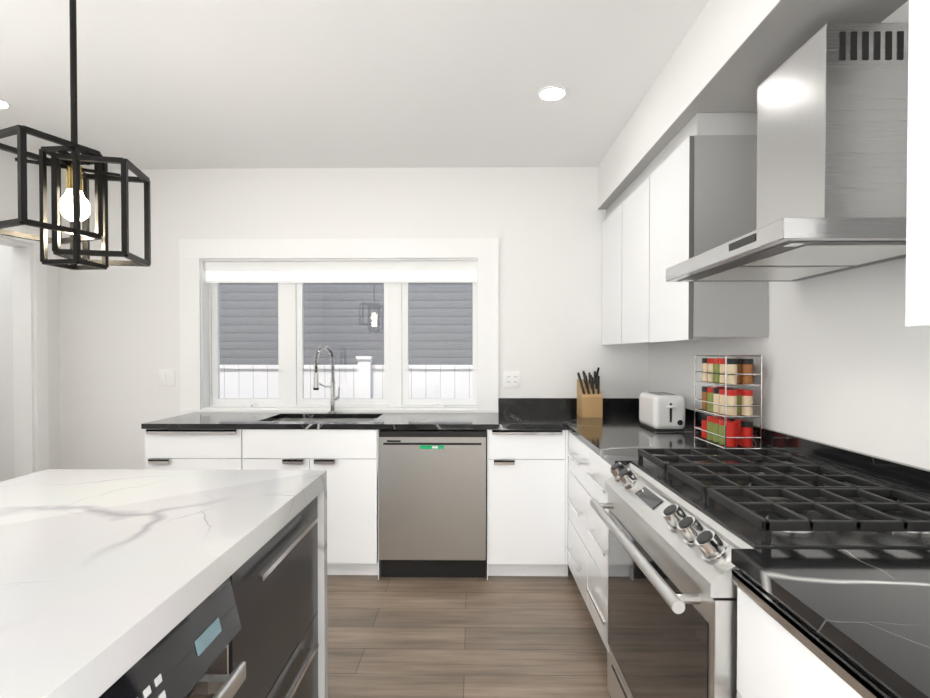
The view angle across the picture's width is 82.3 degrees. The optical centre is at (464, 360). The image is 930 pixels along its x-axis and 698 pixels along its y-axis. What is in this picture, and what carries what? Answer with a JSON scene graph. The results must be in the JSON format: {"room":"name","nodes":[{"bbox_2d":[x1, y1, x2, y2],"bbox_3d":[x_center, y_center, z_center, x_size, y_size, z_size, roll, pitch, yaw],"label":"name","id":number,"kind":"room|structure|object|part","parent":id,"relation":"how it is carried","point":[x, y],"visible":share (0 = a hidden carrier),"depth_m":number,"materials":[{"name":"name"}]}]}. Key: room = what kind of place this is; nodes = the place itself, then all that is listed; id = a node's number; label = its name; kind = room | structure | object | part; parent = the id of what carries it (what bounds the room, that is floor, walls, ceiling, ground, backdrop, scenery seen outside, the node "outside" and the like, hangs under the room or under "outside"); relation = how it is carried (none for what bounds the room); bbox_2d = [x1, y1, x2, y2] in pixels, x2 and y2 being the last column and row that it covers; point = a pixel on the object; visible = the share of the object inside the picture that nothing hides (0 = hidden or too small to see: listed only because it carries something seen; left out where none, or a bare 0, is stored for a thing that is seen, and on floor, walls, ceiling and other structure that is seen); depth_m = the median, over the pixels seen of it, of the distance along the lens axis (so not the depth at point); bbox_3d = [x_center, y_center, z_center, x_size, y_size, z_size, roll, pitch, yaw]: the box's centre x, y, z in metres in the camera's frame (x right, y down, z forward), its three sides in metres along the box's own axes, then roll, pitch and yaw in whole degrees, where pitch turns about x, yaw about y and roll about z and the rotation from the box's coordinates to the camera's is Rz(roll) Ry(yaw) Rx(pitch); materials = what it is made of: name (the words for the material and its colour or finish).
{"room":"kitchen","nodes":[
{"label":"kitchen","id":0,"kind":"room"},
{"bbox_2d":[0,150,60,468],"bbox_3d":[-2.956,0.015,0.548,0.120,2.620,6.400,0,1,1],"label":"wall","id":1,"kind":"structure","parent":0,"point":[8,190],"depth_m":3.65,"materials":[{"name":"white paint"}]},
{"bbox_2d":[0,226,48,477],"bbox_3d":[-2.922,0.222,3.041,0.160,2.140,1.160,0,1,1],"label":"door frame","id":2,"kind":"structure","parent":1,"relation":"attached to","point":[30,365],"depth_m":3.52,"materials":[{"name":"white wood"}]},
{"bbox_2d":[0,167,648,481],"bbox_3d":[-1.637,-0.028,3.805,6.130,2.620,0.150,0,1,1],"label":"wall","id":3,"kind":"structure","parent":0,"point":[119,326],"depth_m":3.71,"materials":[{"name":"white paint"}]},
{"bbox_2d":[158,369,174,385],"bbox_3d":[-2.093,0.123,3.734,0.116,0.116,0.009,0,1,1],"label":"switch plate","id":4,"kind":"object","parent":3,"relation":"attached to","point":[166,377],"visible":1,"depth_m":3.73,"materials":[{"name":"white plastic"}]},
{"bbox_2d":[179,238,498,413],"bbox_3d":[-0.877,-0.235,3.772,2.220,1.215,0.180,0,1,1],"label":"window","id":5,"kind":"structure","parent":3,"relation":"in","point":[195,255],"depth_m":3.72,"materials":[{"name":"white wood"}]},
{"bbox_2d":[204,261,476,282],"bbox_3d":[-0.877,-0.621,3.772,1.924,0.148,0.060,0,1,1],"label":"window blind","id":6,"kind":"object","parent":5,"relation":"attached to","point":[354,272],"visible":1,"depth_m":3.75,"materials":[{"name":"white fabric"}]},
{"bbox_2d":[504,371,519,387],"bbox_3d":[0.327,0.133,3.701,0.116,0.116,0.008,0,1,1],"label":"electrical outlet plate","id":7,"kind":"object","parent":3,"relation":"attached to","point":[511,379],"visible":1,"depth_m":3.70,"materials":[{"name":"white plastic"}]},
{"bbox_2d":[0,0,709,168],"bbox_3d":[-1.681,-1.344,0.513,6.130,0.100,6.700,0,1,1],"label":"ceiling","id":8,"kind":"structure","parent":0,"point":[201,84],"depth_m":2.49,"materials":[{"name":"white paint"}]},
{"bbox_2d":[0,99,11,108],"bbox_3d":[-2.416,-1.319,2.724,0.150,0.008,0.150,0,1,1],"label":"recessed light","id":9,"kind":"object","parent":8,"relation":"in","point":[4,104],"visible":1,"depth_m":2.75,"materials":[{"name":"white"}]},
{"bbox_2d":[0,0,150,269],"bbox_3d":[-1.126,-0.787,1.500,0.363,1.041,0.325,0,1,1],"label":"pendant light","id":10,"kind":"object","parent":8,"relation":"hanging from","point":[72,204],"visible":1,"depth_m":1.49,"materials":[{"name":"black metal"}]},
{"bbox_2d":[537,86,567,100],"bbox_3d":[0.433,-1.318,2.635,0.150,0.008,0.150,0,1,1],"label":"recessed light","id":11,"kind":"object","parent":8,"relation":"in","point":[552,93],"visible":1,"depth_m":2.62,"materials":[{"name":"white"}]},
{"bbox_2d":[597,0,907,209],"bbox_3d":[1.054,-1.146,0.479,0.360,0.295,6.400,0,1,1],"label":"soffit beam","id":12,"kind":"structure","parent":8,"relation":"attached to","point":[730,55],"depth_m":1.97,"materials":[{"name":"white paint"}]},
{"bbox_2d":[327,566,610,697],"bbox_3d":[-1.681,1.375,0.549,6.130,0.100,6.700,0,1,1],"label":"floor","id":13,"kind":"structure","parent":0,"point":[471,637],"depth_m":2.48,"materials":[{"name":"brown wood"}]},
{"bbox_2d":[0,469,327,697],"bbox_3d":[-0.987,0.865,0.563,1.038,0.920,2.660,0,1,1],"label":"kitchen island","id":14,"kind":"object","parent":13,"relation":"on","point":[248,628],"depth_m":1.17,"materials":[{"name":"dark gray painted wood"},{"name":"brushed metal"}]},
{"bbox_3d":[-1.006,0.865,0.563,1.000,0.920,2.660,0,1,1],"label":"kitchen island top","id":15,"kind":"part","parent":14,"relation":"part of","materials":[{"name":"white stone"}]},
{"bbox_2d":[145,429,284,469],"bbox_3d":[-1.583,0.843,3.431,0.590,0.888,0.617,0,1,1],"label":"base cabinet","id":16,"kind":"object","parent":13,"relation":"on","point":[165,449],"depth_m":3.12,"materials":[{"name":"white wood"}]},
{"bbox_2d":[249,453,380,578],"bbox_3d":[-0.905,0.977,3.424,0.794,0.620,0.617,0,1,1],"label":"base cabinet","id":17,"kind":"object","parent":13,"relation":"on","point":[352,478],"depth_m":3.11,"materials":[{"name":"white wood"}]},
{"bbox_2d":[379,429,485,577],"bbox_3d":[-0.185,0.847,3.381,0.621,0.882,0.584,0,1,1],"label":"dishwasher","id":18,"kind":"object","parent":13,"relation":"on","point":[432,502],"visible":0.98,"depth_m":3.10,"materials":[{"name":"silver metal"}]},
{"bbox_2d":[486,430,567,579],"bbox_3d":[0.375,0.843,3.405,0.486,0.888,0.617,0,1,1],"label":"base cabinet","id":19,"kind":"object","parent":13,"relation":"on","point":[526,503],"depth_m":3.10,"materials":[{"name":"white wood"}]},
{"bbox_2d":[141,345,638,458],"bbox_3d":[-0.327,0.267,3.401,3.120,0.720,0.628,0,1,1],"label":"countertop","id":20,"kind":"structure","parent":19,"relation":"on","point":[513,413],"depth_m":3.36,"materials":[{"name":"black stone"}]},
{"bbox_2d":[313,345,339,413],"bbox_3d":[-0.924,0.133,3.585,0.150,0.465,0.205,0,1,1],"label":"faucet","id":21,"kind":"object","parent":20,"relation":"on","point":[316,383],"depth_m":3.63,"materials":[{"name":"silver metal"}]},
{"bbox_2d":[577,367,602,417],"bbox_3d":[0.815,0.206,3.490,0.136,0.319,0.188,0,1,1],"label":"knife block","id":22,"kind":"object","parent":20,"relation":"on","point":[589,400],"visible":1,"depth_m":3.42,"materials":[{"name":"brown wood"}]},
{"bbox_2d":[566,431,612,649],"bbox_3d":[0.912,0.855,2.574,0.695,0.888,1.064,0,1,1],"label":"base cabinet","id":23,"kind":"object","parent":13,"relation":"on","point":[589,473],"visible":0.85,"depth_m":2.55,"materials":[{"name":"white painted wood"},{"name":"chrome"}]},
{"bbox_2d":[561,405,929,697],"bbox_3d":[0.896,0.357,1.500,0.698,0.130,4.398,0,1,1],"label":"countertop","id":24,"kind":"structure","parent":23,"relation":"on","point":[867,611],"depth_m":1.00,"materials":[{"name":"black stone"}]},
{"bbox_2d":[639,392,684,431],"bbox_3d":[1.076,0.277,2.905,0.170,0.192,0.305,0,1,1],"label":"toaster","id":25,"kind":"object","parent":24,"relation":"on","point":[661,411],"visible":1,"depth_m":2.79,"materials":[{"name":"white plastic"}]},
{"bbox_2d":[694,355,762,448],"bbox_3d":[1.141,0.179,2.326,0.151,0.403,0.306,0,1,1],"label":"spice rack","id":26,"kind":"object","parent":24,"relation":"on","point":[727,427],"visible":1,"depth_m":2.25,"materials":[{"name":"silver metal"}]},
{"bbox_2d":[590,448,929,697],"bbox_3d":[0.842,0.826,1.583,0.761,0.972,0.902,0,1,1],"label":"range","id":27,"kind":"object","parent":13,"relation":"on","point":[680,523],"visible":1,"depth_m":1.40,"materials":[{"name":"silver metal"}]},
{"bbox_2d":[732,569,897,697],"bbox_3d":[0.900,0.880,0.659,0.666,0.888,0.930,0,1,1],"label":"base cabinet","id":28,"kind":"object","parent":13,"relation":"on","point":[783,651],"visible":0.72,"depth_m":0.92,"materials":[{"name":"white painted wood"},{"name":"chrome"}]},
{"bbox_2d":[649,0,929,469],"bbox_3d":[1.308,0.017,0.416,0.150,2.620,6.550,0,1,1],"label":"wall","id":29,"kind":"structure","parent":0,"point":[846,358],"depth_m":1.78,"materials":[{"name":"white paint"}]},
{"bbox_2d":[602,198,617,343],"bbox_3d":[1.106,-0.575,3.435,0.326,0.924,0.495,0,1,1],"label":"upper cabinet","id":30,"kind":"object","parent":29,"relation":"attached to","point":[609,226],"depth_m":3.45,"materials":[{"name":"white wood"}]},
{"bbox_2d":[618,168,645,343],"bbox_3d":[1.100,-0.568,2.942,0.326,0.924,0.499,0,1,1],"label":"upper cabinet","id":31,"kind":"object","parent":29,"relation":"attached to","point":[632,201],"depth_m":2.98,"materials":[{"name":"white wood"}]},
{"bbox_2d":[646,112,767,342],"bbox_3d":[1.093,-0.561,2.447,0.326,0.924,0.500,0,1,1],"label":"upper cabinet","id":32,"kind":"object","parent":29,"relation":"attached to","point":[689,191],"depth_m":2.20,"materials":[{"name":"white wood"}]},
{"bbox_2d":[666,23,908,281],"bbox_3d":[0.996,-0.599,1.617,0.498,0.629,0.760,0,1,1],"label":"range hood","id":33,"kind":"object","parent":29,"relation":"attached to","point":[832,112],"visible":0.88,"depth_m":1.44,"materials":[{"name":"silver metal"}]},
{"bbox_2d":[905,0,929,325],"bbox_3d":[1.069,-0.531,0.642,0.326,0.935,0.910,0,1,1],"label":"upper cabinet","id":34,"kind":"object","parent":29,"relation":"attached to","point":[917,311],"visible":1,"depth_m":1.07,"materials":[{"name":"white wood"}]},
{"label":"outside","id":35,"kind":"structure","parent":0,"visible":0},
{"bbox_2d":[212,283,472,406],"bbox_3d":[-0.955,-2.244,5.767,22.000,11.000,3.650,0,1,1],"label":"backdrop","id":36,"kind":"structure","parent":35,"point":[429,339],"depth_m":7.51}
]}

